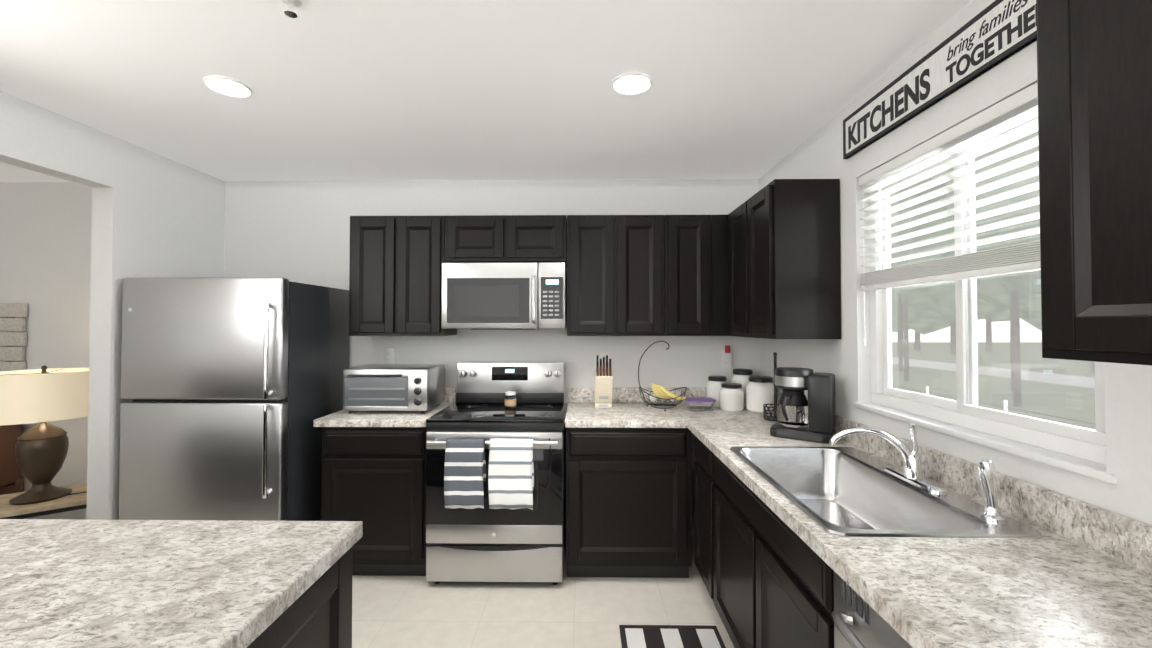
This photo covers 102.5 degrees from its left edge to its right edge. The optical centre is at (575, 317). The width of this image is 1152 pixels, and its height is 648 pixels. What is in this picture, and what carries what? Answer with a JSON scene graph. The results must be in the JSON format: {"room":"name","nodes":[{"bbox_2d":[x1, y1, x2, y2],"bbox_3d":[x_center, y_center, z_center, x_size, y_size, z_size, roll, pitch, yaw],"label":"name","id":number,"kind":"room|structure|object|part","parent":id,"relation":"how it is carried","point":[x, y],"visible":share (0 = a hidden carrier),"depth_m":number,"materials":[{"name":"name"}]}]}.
{"room":"kitchen","nodes":[
{"label":"kitchen","id":0,"kind":"room"},
{"bbox_2d":[0,90,224,519],"bbox_3d":[-2.562,0.219,0.365,0.115,2.455,5.730,0,-1,1],"label":"wall","id":1,"kind":"structure","parent":0,"point":[155,214],"depth_m":2.48,"materials":[{"name":"paint"}]},
{"bbox_2d":[0,179,759,535],"bbox_3d":[-2.605,0.269,3.291,7.980,2.455,0.120,0,-1,1],"label":"wall","id":2,"kind":"structure","parent":0,"point":[294,231],"depth_m":3.23,"materials":[{"name":"paint"}]},
{"bbox_2d":[0,303,27,371],"bbox_3d":[-4.231,0.196,3.239,0.770,0.600,0.029,0,-1,1],"label":"picture","id":3,"kind":"object","parent":2,"relation":"attached to","point":[10,340],"visible":0.73,"depth_m":3.22,"materials":[{"name":"grey wood"}]},
{"bbox_2d":[384,348,393,363],"bbox_3d":[-1.296,0.270,3.209,0.070,0.114,0.007,0,-1,1],"label":"electrical outlet","id":4,"kind":"object","parent":2,"relation":"attached to","point":[388,355],"visible":0.85,"depth_m":3.21,"materials":[{"name":"white plastic"}]},
{"bbox_2d":[349,216,456,335],"bbox_3d":[-1.127,-0.263,3.052,0.599,0.757,0.325,0,-1,1],"label":"upper cabinet","id":5,"kind":"object","parent":2,"relation":"attached to","point":[395,275],"visible":0.98,"depth_m":2.90,"materials":[{"name":"black wood"}]},
{"bbox_2d":[445,215,566,266],"bbox_3d":[-0.441,-0.497,3.047,0.765,0.289,0.325,0,-1,1],"label":"upper cabinet","id":6,"kind":"object","parent":2,"relation":"attached to","point":[505,238],"visible":0.98,"depth_m":2.89,"materials":[{"name":"black wood"}]},
{"bbox_2d":[441,263,566,329],"bbox_3d":[-0.441,-0.130,2.986,0.757,0.410,0.432,0,-1,1],"label":"over-the-range microwave","id":7,"kind":"object","parent":6,"relation":"attached to","point":[504,296],"visible":1,"depth_m":2.82,"materials":[{"name":"grey metal"}]},
{"bbox_2d":[600,352,610,368],"bbox_3d":[0.204,0.295,3.188,0.070,0.114,0.007,0,-1,1],"label":"electrical outlet","id":8,"kind":"object","parent":2,"relation":"attached to","point":[603,354],"visible":0.42,"depth_m":3.19,"materials":[{"name":"white plastic"}]},
{"bbox_2d":[567,215,663,335],"bbox_3d":[0.249,-0.263,3.034,0.607,0.757,0.325,0,-1,1],"label":"upper cabinet","id":9,"kind":"object","parent":2,"relation":"attached to","point":[615,275],"visible":1,"depth_m":2.88,"materials":[{"name":"black wood"}]},
{"bbox_2d":[664,215,711,335],"bbox_3d":[0.702,-0.263,3.027,0.290,0.757,0.325,0,-1,1],"label":"upper cabinet","id":10,"kind":"object","parent":2,"relation":"attached to","point":[687,281],"visible":0.98,"depth_m":2.87,"materials":[{"name":"black wood"}]},
{"bbox_2d":[721,345,731,367],"bbox_3d":[1.034,0.265,3.156,0.070,0.152,0.050,0,-1,1],"label":"outlet","id":11,"kind":"object","parent":2,"relation":"attached to","point":[727,356],"depth_m":3.14,"materials":[{"name":"white plastic"}]},
{"bbox_3d":[1.034,0.285,3.177,0.070,0.114,0.007,0,-1,1],"label":"electrical outlet","id":12,"kind":"part","parent":11,"relation":"part of","materials":[{"name":"white plastic"}]},
{"bbox_2d":[0,0,972,181],"bbox_3d":[-2.645,-1.058,0.388,7.980,0.100,5.970,0,-1,1],"label":"ceiling","id":13,"kind":"structure","parent":0,"point":[377,90],"depth_m":1.90,"materials":[{"name":"paint"}]},
{"bbox_2d":[203,75,252,97],"bbox_3d":[-1.470,-0.977,1.956,0.168,0.014,0.168,0,-1,1],"label":"recessed light","id":14,"kind":"object","parent":13,"relation":"in","point":[227,86],"visible":1,"depth_m":1.94,"materials":[{"name":"white plastic"}]},
{"bbox_2d":[281,0,301,17],"bbox_3d":[-0.880,-0.963,1.428,0.060,0.054,0.060,0,-1,1],"label":"sprinkler","id":15,"kind":"object","parent":13,"relation":"attached to","point":[289,11],"visible":0.98,"depth_m":1.43,"materials":[{"name":"white metal"}]},
{"bbox_2d":[612,72,651,94],"bbox_3d":[0.234,-0.978,1.933,0.168,0.014,0.168,0,-1,1],"label":"recessed light","id":16,"kind":"object","parent":13,"relation":"in","point":[633,83],"visible":1,"depth_m":1.92,"materials":[{"name":"white plastic"}]},
{"bbox_2d":[352,536,733,647],"bbox_3d":[-2.645,1.497,0.345,7.980,0.100,5.970,0,-1,1],"label":"floor","id":17,"kind":"structure","parent":0,"point":[422,612],"depth_m":2.34,"materials":[{"name":"tile"}]},
{"bbox_2d":[0,424,23,494],"bbox_3d":[-4.852,1.028,2.744,2.100,0.920,0.950,0,-1,1],"label":"sofa","id":18,"kind":"object","parent":17,"relation":"on","point":[11,479],"visible":0.33,"depth_m":3.10,"materials":[{"name":"brown leather"}]},
{"bbox_2d":[0,483,86,518],"bbox_3d":[-3.253,1.277,2.692,1.000,0.420,0.414,1,-1,-37],"label":"table","id":19,"kind":"object","parent":17,"relation":"on","point":[8,510],"visible":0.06,"depth_m":2.65,"materials":[{"name":"brown wood"}]},
{"bbox_2d":[0,365,88,504],"bbox_3d":[-3.145,0.675,2.751,0.609,0.783,0.555,0,-1,1],"label":"table lamp","id":20,"kind":"object","parent":19,"relation":"on","point":[43,396],"visible":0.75,"depth_m":2.66,"materials":[{"name":"brown metal"}]},
{"bbox_2d":[119,277,348,520],"bbox_3d":[-1.996,0.638,2.792,0.870,1.700,0.788,0,-1,1],"label":"fridge","id":21,"kind":"object","parent":17,"relation":"on","point":[232,387],"visible":0.85,"depth_m":2.46,"materials":[{"name":"grey metal"}]},
{"bbox_2d":[240,535,362,647],"bbox_3d":[-1.916,1.020,0.935,2.662,0.874,0.614,0,-1,1],"label":"kitchen island","id":22,"kind":"object","parent":17,"relation":"on","point":[320,616],"depth_m":1.06,"materials":[{"name":"wood"}]},
{"bbox_2d":[0,519,362,647],"bbox_3d":[-1.928,0.558,0.787,2.702,0.043,0.942,0,-1,1],"label":"island countertop","id":23,"kind":"structure","parent":22,"relation":"on","point":[65,583],"depth_m":0.96,"materials":[{"name":"beige stone"}]},
{"bbox_2d":[321,427,427,575],"bbox_3d":[-1.133,1.053,2.881,0.598,0.873,0.602,0,-1,1],"label":"base cabinet","id":24,"kind":"object","parent":17,"relation":"on","point":[373,480],"visible":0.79,"depth_m":2.59,"materials":[{"name":"black wood"}]},
{"bbox_2d":[313,387,455,426],"bbox_3d":[-1.147,0.545,2.889,0.630,0.140,0.625,0,-1,1],"label":"countertop","id":25,"kind":"structure","parent":24,"relation":"on","point":[342,418],"depth_m":2.62,"materials":[{"name":"stone"}]},
{"bbox_2d":[343,364,444,413],"bbox_3d":[-1.130,0.440,2.894,0.510,0.268,0.387,0,-1,1],"label":"toaster oven","id":26,"kind":"object","parent":25,"relation":"on","point":[396,387],"visible":1,"depth_m":2.74,"materials":[{"name":"metal"}]},
{"bbox_2d":[426,362,566,584],"bbox_3d":[-0.444,0.891,2.807,0.760,1.195,0.688,0,-1,1],"label":"range","id":27,"kind":"object","parent":17,"relation":"on","point":[486,544],"visible":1,"depth_m":2.53,"materials":[{"name":"grey metal"}]},
{"bbox_2d":[444,438,485,508],"bbox_3d":[-0.593,0.830,2.473,0.214,0.364,0.066,0,-1,1],"label":"towel","id":28,"kind":"object","parent":27,"relation":"hanging from","point":[465,471],"visible":1,"depth_m":2.45,"materials":[{"name":"grey fabric"}]},
{"bbox_2d":[505,391,515,408],"bbox_3d":[-0.410,0.514,2.897,0.073,0.100,0.073,0,-1,1],"label":"candle jar","id":29,"kind":"object","parent":27,"relation":"on","point":[510,399],"visible":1,"depth_m":2.87,"materials":[{"name":"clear glass"}]},
{"bbox_2d":[488,439,533,509],"bbox_3d":[-0.346,0.830,2.469,0.238,0.364,0.066,0,-1,1],"label":"towel","id":30,"kind":"object","parent":27,"relation":"hanging from","point":[511,476],"visible":1,"depth_m":2.45,"materials":[{"name":"white fabric"}]},
{"bbox_2d":[566,428,691,577],"bbox_3d":[0.298,1.053,2.862,0.700,0.873,0.602,0,-1,1],"label":"base cabinet","id":31,"kind":"object","parent":17,"relation":"on","point":[628,504],"visible":0.98,"depth_m":2.57,"materials":[{"name":"black wood"}]},
{"bbox_2d":[565,387,684,427],"bbox_3d":[0.272,0.545,2.869,0.660,0.140,0.625,0,-1,1],"label":"countertop","id":32,"kind":"structure","parent":31,"relation":"on","point":[628,410],"depth_m":2.83,"materials":[{"name":"stone"}]},
{"bbox_2d":[594,355,612,407],"bbox_3d":[0.176,0.406,2.978,0.110,0.339,0.245,0,-1,1],"label":"knife block","id":33,"kind":"object","parent":32,"relation":"on","point":[603,386],"visible":1,"depth_m":2.91,"materials":[{"name":"wood"}]},
{"bbox_2d":[638,341,686,410],"bbox_3d":[0.551,0.361,2.946,0.305,0.428,0.306,0,-1,1],"label":"fruit basket","id":34,"kind":"object","parent":32,"relation":"on","point":[661,404],"visible":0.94,"depth_m":2.94,"materials":[{"name":"black metal"}]},
{"bbox_2d":[649,394,676,401],"bbox_3d":[0.565,0.519,3.003,0.181,0.046,0.091,0,-1,1],"label":"garlic","id":35,"kind":"object","parent":34,"relation":"in","point":[652,398],"visible":0.38,"depth_m":2.99,"materials":[{"name":"white food"}]},
{"bbox_2d":[652,383,685,399],"bbox_3d":[0.586,0.464,2.916,0.202,0.098,0.116,0,-1,1],"label":"bananas","id":36,"kind":"object","parent":34,"relation":"in","point":[661,391],"visible":0.94,"depth_m":2.89,"materials":[{"name":"yellow food"}]},
{"bbox_2d":[619,625,725,647],"bbox_3d":[0.429,1.462,1.599,0.462,0.012,1.220,0,-1,1],"label":"mat","id":37,"kind":"object","parent":17,"relation":"on","point":[668,636],"visible":0.96,"depth_m":2.12,"materials":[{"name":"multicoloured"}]},
{"bbox_2d":[694,435,701,577],"bbox_3d":[0.947,1.044,2.345,0.602,0.872,0.456,0,-1,1],"label":"base cabinet","id":38,"kind":"object","parent":17,"relation":"on","point":[697,443],"depth_m":2.48,"materials":[{"name":"black wood"}]},
{"bbox_2d":[702,443,833,647],"bbox_3d":[0.938,1.033,1.696,0.602,0.872,1.134,0,-1,1],"label":"base cabinet","id":39,"kind":"object","parent":17,"relation":"on","point":[766,572],"depth_m":1.63,"materials":[{"name":"black wood"}]},
{"bbox_2d":[673,388,1151,647],"bbox_3d":[0.906,0.517,1.251,0.653,0.140,3.845,0,-1,1],"label":"countertop","id":40,"kind":"structure","parent":39,"relation":"on","point":[1078,574],"depth_m":1.01,"materials":[{"name":"stone"}]},
{"bbox_2d":[685,397,715,410],"bbox_3d":[0.775,0.538,2.880,0.175,0.071,0.130,0,-1,1],"label":"food container","id":41,"kind":"object","parent":40,"relation":"on","point":[700,403],"visible":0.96,"depth_m":2.83,"materials":[{"name":"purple plastic"}]},
{"bbox_2d":[706,376,726,406],"bbox_3d":[0.932,0.482,3.049,0.140,0.190,0.140,0,-1,1],"label":"canister","id":42,"kind":"object","parent":40,"relation":"on","point":[713,386],"visible":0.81,"depth_m":3.00,"materials":[{"name":"white ceramic"}]},
{"bbox_2d":[719,383,743,410],"bbox_3d":[0.975,0.494,2.900,0.148,0.160,0.148,0,-1,1],"label":"canister","id":43,"kind":"object","parent":40,"relation":"on","point":[731,396],"visible":1,"depth_m":2.84,"materials":[{"name":"white ceramic"}]},
{"bbox_2d":[731,368,752,406],"bbox_3d":[1.100,0.458,3.052,0.150,0.237,0.150,0,-1,1],"label":"canister","id":44,"kind":"object","parent":40,"relation":"on","point":[741,376],"visible":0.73,"depth_m":3.00,"materials":[{"name":"white ceramic"}]},
{"bbox_2d":[746,376,773,412],"bbox_3d":[1.140,0.468,2.852,0.172,0.210,0.172,0,-1,1],"label":"canister","id":45,"kind":"object","parent":40,"relation":"on","point":[759,392],"visible":0.88,"depth_m":2.79,"materials":[{"name":"white ceramic"}]},
{"bbox_2d":[763,352,777,421],"bbox_3d":[1.116,0.381,2.588,0.129,0.376,0.129,0,-1,1],"label":"towel holder","id":46,"kind":"object","parent":40,"relation":"on","point":[771,417],"visible":0.58,"depth_m":2.58,"materials":[{"name":"black metal"}]},
{"bbox_2d":[770,367,835,442],"bbox_3d":[1.078,0.401,2.197,0.294,0.322,0.273,0,-1,1],"label":"coffee maker","id":47,"kind":"object","parent":40,"relation":"on","point":[800,416],"visible":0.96,"depth_m":2.14,"materials":[{"name":"black plastic"}]},
{"bbox_2d":[730,446,1042,537],"bbox_3d":[0.915,0.652,1.566,0.535,0.213,0.840,0,-1,1],"label":"sink","id":48,"kind":"object","parent":40,"relation":"in","point":[845,491],"visible":0.5,"depth_m":1.68,"materials":[{"name":"metal"}]},
{"bbox_2d":[978,459,1005,521],"bbox_3d":[1.116,0.460,1.246,0.066,0.159,0.052,0,-1,1],"label":"sprayer","id":49,"kind":"object","parent":48,"relation":"on","point":[987,473],"visible":1,"depth_m":1.23,"materials":[{"name":"silver metal"}]},
{"bbox_2d":[829,422,947,494],"bbox_3d":[1.023,0.443,1.548,0.263,0.204,0.260,0,-1,1],"label":"faucet","id":50,"kind":"object","parent":40,"relation":"on","point":[911,473],"visible":1,"depth_m":1.54,"materials":[{"name":"silver metal"}]},
{"bbox_2d":[831,571,912,647],"bbox_3d":[0.897,1.018,0.829,0.651,0.873,0.594,0,-1,1],"label":"dishwasher","id":51,"kind":"object","parent":17,"relation":"on","point":[859,622],"visible":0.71,"depth_m":1.01,"materials":[{"name":"grey metal"}]},
{"bbox_2d":[759,0,1151,524],"bbox_3d":[1.284,0.217,0.253,0.120,2.455,5.850,0,-1,1],"label":"wall","id":52,"kind":"structure","parent":0,"point":[845,359],"depth_m":1.64,"materials":[{"name":"paint"}]},
{"bbox_2d":[711,179,840,338],"bbox_3d":[1.049,-0.269,2.680,0.406,0.757,1.000,0,-1,1],"label":"upper cabinet","id":53,"kind":"object","parent":52,"relation":"attached to","point":[784,274],"depth_m":2.19,"materials":[{"name":"black wood"}]},
{"bbox_3d":[0.899,-0.266,2.892,0.100,0.757,0.020,0,-1,1],"label":"wall cabinet filler","id":54,"kind":"part","parent":53,"relation":"part of","materials":[{"name":"black wood"}]},
{"bbox_2d":[843,0,1036,158],"bbox_3d":[1.230,-0.828,1.547,0.021,0.180,1.160,0,-1,1],"label":"sign","id":55,"kind":"object","parent":52,"relation":"attached to","point":[995,33],"visible":0.92,"depth_m":1.52,"materials":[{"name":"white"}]},
{"bbox_2d":[853,116,1116,483],"bbox_3d":[1.294,-0.122,1.569,0.127,1.022,1.010,0,-1,1],"label":"window","id":56,"kind":"structure","parent":52,"relation":"in","point":[964,409],"depth_m":1.55,"materials":[{"name":"white plastic"}]},
{"bbox_2d":[859,82,1040,344],"bbox_3d":[1.267,-0.259,1.572,0.056,0.743,0.946,0,-1,1],"label":"window blind","id":57,"kind":"object","parent":56,"relation":"attached to","point":[1016,109],"visible":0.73,"depth_m":1.52,"materials":[{"name":"white plastic"}]},
{"bbox_2d":[890,131,1095,429],"bbox_3d":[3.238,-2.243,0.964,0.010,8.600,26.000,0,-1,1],"label":"window glass","id":58,"kind":"structure","parent":56,"relation":"attached to","point":[994,319],"depth_m":3.62,"materials":[{"name":"clear glass"}]},
{"bbox_2d":[1036,0,1151,364],"bbox_3d":[1.062,-0.303,0.658,0.324,0.757,0.524,0,-1,1],"label":"upper cabinet","id":59,"kind":"object","parent":52,"relation":"attached to","point":[1094,70],"visible":1,"depth_m":0.79,"materials":[{"name":"black wood"}]},
{"label":"outside","id":60,"kind":"structure","parent":0,"visible":0},
{"bbox_2d":[892,342,1095,429],"bbox_3d":[30.973,2.298,9.511,58.240,0.110,100.000,0,-1,1],"label":"lawn","id":61,"kind":"structure","parent":60,"point":[992,353],"depth_m":18.05,"materials":[{"name":"green plant"}]},
{"bbox_2d":[898,294,902,369],"bbox_3d":[14.590,-3.361,21.361,6.001,11.708,7.343,0,-1,1],"label":"tree","id":62,"kind":"object","parent":61,"relation":"on","point":[900,335],"depth_m":21.71,"materials":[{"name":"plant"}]},
{"bbox_2d":[892,321,908,331],"bbox_3d":[27.272,-4.226,41.727,8.265,14.132,8.545,0,-1,1],"label":"tree","id":63,"kind":"object","parent":61,"relation":"on","point":[896,327],"depth_m":39.57,"materials":[{"name":"green plant"}]},
{"bbox_2d":[891,283,934,355],"bbox_3d":[22.623,-4.025,32.069,11.252,13.400,9.742,0,-1,1],"label":"tree","id":64,"kind":"object","parent":61,"relation":"on","point":[915,292],"depth_m":31.75,"materials":[{"name":"green plant"}]},
{"bbox_2d":[891,258,935,380],"bbox_3d":[12.639,-3.250,18.100,5.957,11.376,5.829,0,-1,1],"label":"tree","id":65,"kind":"object","parent":61,"relation":"on","point":[906,322],"depth_m":17.72,"materials":[{"name":"green plant"}]},
{"bbox_2d":[891,303,949,350],"bbox_3d":[29.329,-1.796,38.160,8.641,9.152,8.499,0,-1,1],"label":"tree","id":66,"kind":"object","parent":61,"relation":"on","point":[914,325],"depth_m":36.35,"materials":[{"name":"green plant"}]},
{"bbox_2d":[890,206,954,267],"bbox_3d":[9.699,-3.034,14.195,4.600,10.811,5.448,0,-1,1],"label":"tree","id":67,"kind":"object","parent":61,"relation":"on","point":[922,238],"depth_m":12.12,"materials":[{"name":"green plant"}]},
{"bbox_2d":[903,291,991,354],"bbox_3d":[27.608,-3.800,34.157,9.413,13.022,9.108,0,-1,1],"label":"tree","id":68,"kind":"object","parent":61,"relation":"on","point":[932,314],"depth_m":33.36,"materials":[{"name":"green plant"}]},
{"bbox_2d":[890,132,1039,404],"bbox_3d":[8.229,-2.687,9.537,5.199,9.958,4.966,0,-1,1],"label":"tree","id":69,"kind":"object","parent":61,"relation":"on","point":[996,178],"depth_m":8.19,"materials":[{"name":"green plant"}]},
{"bbox_2d":[929,281,1009,319],"bbox_3d":[25.175,-3.663,28.734,9.555,12.563,6.727,0,-1,1],"label":"tree","id":70,"kind":"object","parent":61,"relation":"on","point":[942,310],"depth_m":29.05,"materials":[{"name":"green plant"}]},
{"bbox_2d":[937,251,1012,390],"bbox_3d":[13.985,-2.982,15.009,5.022,10.736,5.203,0,-1,1],"label":"tree","id":71,"kind":"object","parent":61,"relation":"on","point":[987,288],"depth_m":15.01,"materials":[{"name":"green plant"}]},
{"bbox_2d":[893,385,1095,424],"bbox_3d":[6.677,1.911,15.850,0.043,1.000,24.050,0,-1,1],"label":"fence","id":72,"kind":"object","parent":61,"relation":"on","point":[1006,405],"depth_m":7.05,"materials":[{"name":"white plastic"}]},
{"bbox_2d":[986,314,1009,351],"bbox_3d":[32.772,-3.992,37.687,9.231,13.527,10.017,0,-1,1],"label":"tree","id":73,"kind":"object","parent":61,"relation":"on","point":[998,319],"depth_m":37.40,"materials":[{"name":"green plant"}]},
{"bbox_2d":[976,219,1040,406],"bbox_3d":[12.004,-2.513,11.717,4.281,9.685,4.977,0,-1,1],"label":"tree","id":74,"kind":"object","parent":61,"relation":"on","point":[1017,338],"depth_m":11.72,"materials":[{"name":"green plant"}]},
{"bbox_2d":[977,292,1040,363],"bbox_3d":[24.813,-4.045,26.066,8.273,13.237,8.051,0,-1,1],"label":"tree","id":75,"kind":"object","parent":61,"relation":"on","point":[1033,296],"depth_m":25.30,"materials":[{"name":"green plant"}]},
{"bbox_2d":[992,303,1051,358],"bbox_3d":[31.229,-3.895,28.519,9.930,13.020,9.909,0,-1,1],"label":"tree","id":76,"kind":"object","parent":61,"relation":"on","point":[1030,315],"depth_m":29.21,"materials":[{"name":"green plant"}]},
{"bbox_2d":[1036,294,1094,372],"bbox_3d":[22.779,-4.200,20.539,7.771,13.359,9.061,0,-1,1],"label":"tree","id":77,"kind":"object","parent":61,"relation":"on","point":[1092,368],"depth_m":20.64,"materials":[{"name":"green plant"}]}
]}

